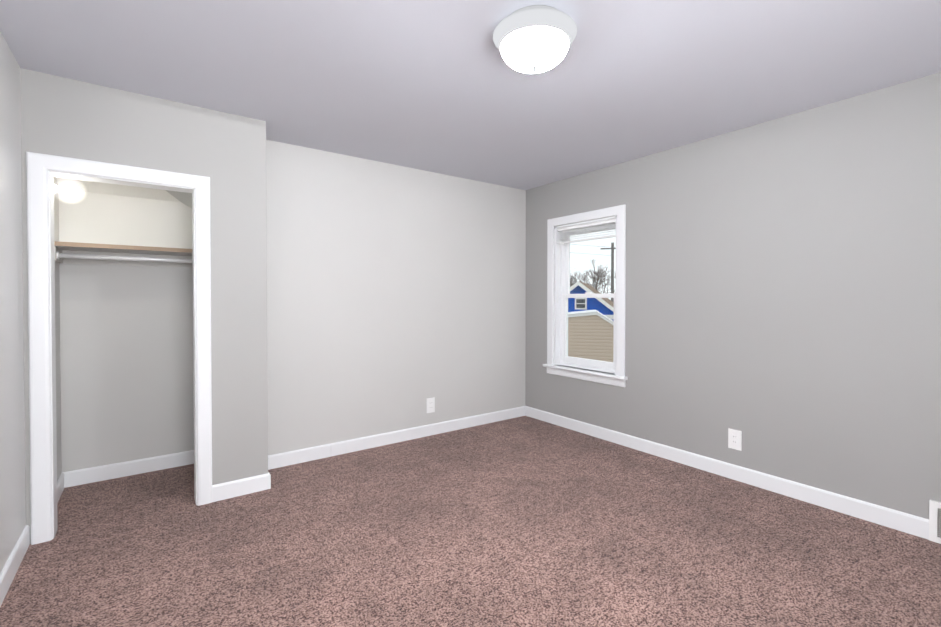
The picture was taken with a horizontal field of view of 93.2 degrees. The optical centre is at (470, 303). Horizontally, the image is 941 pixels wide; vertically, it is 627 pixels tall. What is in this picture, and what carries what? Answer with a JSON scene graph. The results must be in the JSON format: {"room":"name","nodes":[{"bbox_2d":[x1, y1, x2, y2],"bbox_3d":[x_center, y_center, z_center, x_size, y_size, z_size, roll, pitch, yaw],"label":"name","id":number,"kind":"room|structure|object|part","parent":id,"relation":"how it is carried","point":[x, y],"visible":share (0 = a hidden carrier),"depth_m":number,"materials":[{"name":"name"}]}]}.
{"room":"empty bedroom","nodes":[
{"label":"empty bedroom","id":0,"kind":"room"},
{"bbox_2d":[0,31,25,572],"bbox_3d":[-1.468,0.037,1.007,0.150,2.500,5.250,-1,1,-36],"label":"wall","id":1,"kind":"structure","parent":0,"point":[12,478],"depth_m":2.12,"materials":[{"name":"grey paint"}]},
{"bbox_2d":[0,525,29,606],"bbox_3d":[-1.140,1.239,0.710,0.014,0.105,4.060,-1,1,-36],"label":"baseboard","id":2,"kind":"structure","parent":1,"relation":"attached to","point":[9,571],"depth_m":2.08,"materials":[{"name":"white wood"}]},
{"bbox_2d":[54,177,193,480],"bbox_3d":[-1.984,0.017,2.743,1.066,2.500,0.003,-1,1,-36],"label":"wall","id":3,"kind":"structure","parent":0,"point":[124,364],"depth_m":2.65,"materials":[{"name":"grey paint"}]},
{"bbox_2d":[54,241,192,267],"bbox_3d":[-2.304,-0.337,3.197,1.002,0.117,0.340,-1,1,-36],"label":"closet shelf","id":4,"kind":"object","parent":3,"relation":"attached to","point":[91,253],"visible":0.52,"depth_m":3.10,"materials":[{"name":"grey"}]},
{"bbox_3d":[-2.245,-0.313,3.117,0.964,0.052,0.052,-1,1,-36],"label":"closet rail rod","id":5,"kind":"part","parent":4,"relation":"part of","materials":[{"name":"silver metal"}]},
{"bbox_2d":[68,450,193,486],"bbox_3d":[-2.400,1.207,3.347,1.002,0.105,0.014,-1,1,-36],"label":"baseboard","id":6,"kind":"structure","parent":3,"relation":"attached to","point":[128,468],"depth_m":3.26,"materials":[{"name":"white wood"}]},
{"bbox_2d":[56,177,191,207],"bbox_3d":[-2.181,-0.931,3.038,1.022,0.652,0.730,-1,1,-36],"label":"ceiling","id":7,"kind":"structure","parent":0,"point":[185,198],"depth_m":3.20,"materials":[{"name":"white paint"}]},
{"bbox_2d":[54,184,80,195],"bbox_3d":[-2.348,-0.661,2.579,0.205,0.170,0.170,-1,1,-36],"label":"bulb","id":8,"kind":"object","parent":7,"relation":"attached to","point":[72,190],"visible":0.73,"depth_m":2.57,"materials":[{"name":"white glass"}]},
{"bbox_2d":[20,68,267,543],"bbox_3d":[-1.973,0.016,2.830,1.186,2.500,0.370,-1,1,-36],"label":"wall","id":9,"kind":"structure","parent":0,"point":[77,119],"depth_m":2.85,"materials":[{"name":"grey paint"}]},
{"bbox_2d":[57,471,67,503],"bbox_3d":[-2.582,1.214,2.759,0.014,0.105,0.710,-1,1,-36],"label":"baseboard","id":10,"kind":"structure","parent":9,"relation":"attached to","point":[62,482],"depth_m":2.99,"materials":[{"name":"white wood"}]},
{"bbox_2d":[26,152,211,544],"bbox_3d":[-2.022,0.234,2.634,0.833,2.068,0.142,-1,1,-36],"label":"door frame","id":11,"kind":"structure","parent":9,"relation":"attached to","point":[43,170],"depth_m":2.42,"materials":[{"name":"white wood"}]},
{"bbox_2d":[212,473,267,501],"bbox_3d":[-1.522,1.212,2.936,0.317,0.105,0.014,-1,1,-36],"label":"baseboard","id":12,"kind":"structure","parent":9,"relation":"attached to","point":[222,491],"depth_m":2.93,"materials":[{"name":"white wood"}]},
{"bbox_2d":[264,466,271,488],"bbox_3d":[-1.478,1.209,3.184,0.014,0.105,0.364,-1,1,-36],"label":"baseboard","id":13,"kind":"structure","parent":9,"relation":"attached to","point":[268,475],"depth_m":3.04,"materials":[{"name":"white wood"}]},
{"bbox_2d":[266,140,525,454],"bbox_3d":[-0.528,-0.001,4.208,3.014,2.500,0.150,-1,1,-36],"label":"wall","id":14,"kind":"structure","parent":0,"point":[396,296],"depth_m":3.94,"materials":[{"name":"grey paint"}]},
{"bbox_2d":[268,406,523,468],"bbox_3d":[-0.503,1.198,4.138,2.714,0.105,0.014,-1,1,-36],"label":"baseboard","id":15,"kind":"structure","parent":14,"relation":"attached to","point":[283,459],"depth_m":3.94,"materials":[{"name":"white wood"}]},
{"bbox_2d":[426,397,434,412],"bbox_3d":[-0.379,0.964,4.231,0.088,0.140,0.008,-1,1,-36],"label":"outlet","id":16,"kind":"object","parent":14,"relation":"attached to","point":[430,405],"visible":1,"depth_m":4.23,"materials":[{"name":"white plastic"}]},
{"bbox_2d":[0,416,940,626],"bbox_3d":[0.179,1.323,2.226,4.230,0.100,5.250,-1,1,-36],"label":"floor","id":17,"kind":"structure","parent":0,"point":[524,521],"depth_m":2.29,"materials":[{"name":"carpet"}]},
{"bbox_2d":[0,0,940,189],"bbox_3d":[0.179,-1.287,2.194,4.230,0.120,5.250,-1,1,-36],"label":"ceiling","id":18,"kind":"structure","parent":0,"point":[440,86],"depth_m":2.31,"materials":[{"name":"paint"}]},
{"bbox_2d":[493,5,576,72],"bbox_3d":[0.280,-1.118,1.948,0.365,0.211,0.365,-1,1,-36],"label":"ceiling light","id":19,"kind":"object","parent":18,"relation":"attached to","point":[534,39],"visible":1,"depth_m":1.84,"materials":[{"name":"white glass"}]},
{"bbox_3d":[0.280,-1.083,1.948,0.298,0.090,0.298,-1,1,-36],"label":"glass","id":20,"kind":"part","parent":19,"relation":"part of","materials":[{"name":"white glass"}]},
{"bbox_2d":[525,72,940,518],"bbox_3d":[2.024,0.012,3.143,0.150,2.500,4.580,-1,1,-36],"label":"wall","id":21,"kind":"structure","parent":0,"point":[783,298],"depth_m":2.93,"materials":[{"name":"grey paint"}]},
{"bbox_2d":[543,364,627,387],"bbox_3d":[1.088,0.684,4.300,0.105,0.096,0.980,-1,1,-36],"label":"window sill","id":22,"kind":"structure","parent":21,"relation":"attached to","point":[598,377],"depth_m":4.23,"materials":[{"name":"white wood"}]},
{"bbox_2d":[547,204,625,376],"bbox_3d":[1.156,-0.105,4.340,0.198,1.545,0.930,-1,1,-36],"label":"window","id":23,"kind":"structure","parent":21,"relation":"in","point":[553,307],"depth_m":4.40,"materials":[{"name":"white wood"}]},
{"bbox_3d":[0.917,-0.375,4.539,0.010,0.740,0.094,-1,1,-36],"label":"blind cord","id":24,"kind":"part","parent":23,"relation":"part of","materials":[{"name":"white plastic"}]},
{"bbox_3d":[1.156,-0.070,4.341,0.157,1.410,0.724,-1,1,-36],"label":"vinyl window frame","id":25,"kind":"part","parent":23,"relation":"part of","materials":[{"name":"white plastic"}]},
{"bbox_3d":[1.155,0.243,4.344,0.038,0.714,0.664,-1,1,-36],"label":"sash","id":26,"kind":"part","parent":23,"relation":"part of","materials":[{"name":"white"}]},
{"bbox_3d":[1.190,-0.402,4.362,0.030,0.685,0.664,-1,1,-36],"label":"sash","id":27,"kind":"part","parent":23,"relation":"part of","materials":[{"name":"white"}]},
{"bbox_2d":[524,406,928,539],"bbox_3d":[1.541,1.203,3.679,0.014,0.105,3.168,-1,1,-36],"label":"baseboard","id":28,"kind":"structure","parent":21,"relation":"attached to","point":[892,518],"depth_m":3.05,"materials":[{"name":"white wood"}]},
{"bbox_2d":[728,428,741,450],"bbox_3d":[1.897,0.973,3.194,0.008,0.140,0.088,-1,1,-36],"label":"outlet","id":29,"kind":"object","parent":21,"relation":"attached to","point":[734,439],"visible":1,"depth_m":3.19,"materials":[{"name":"white plastic"}]},
{"bbox_2d":[929,500,940,543],"bbox_3d":[2.663,1.167,2.138,0.020,0.215,0.642,-1,1,-36],"label":"air vent","id":30,"kind":"object","parent":21,"relation":"in","point":[934,521],"visible":1,"depth_m":2.38,"materials":[{"name":"white plastic"}]},
{"label":"outside","id":31,"kind":"structure","parent":0,"visible":0},
{"bbox_2d":[568,243,615,361],"bbox_3d":[32.632,-1.301,59.995,115.470,10.165,180.000,-1,1,-36],"label":"scenery","id":32,"kind":"structure","parent":31,"point":[595,314],"depth_m":15.55,"materials":[{"name":"multicoloured"}]}
]}

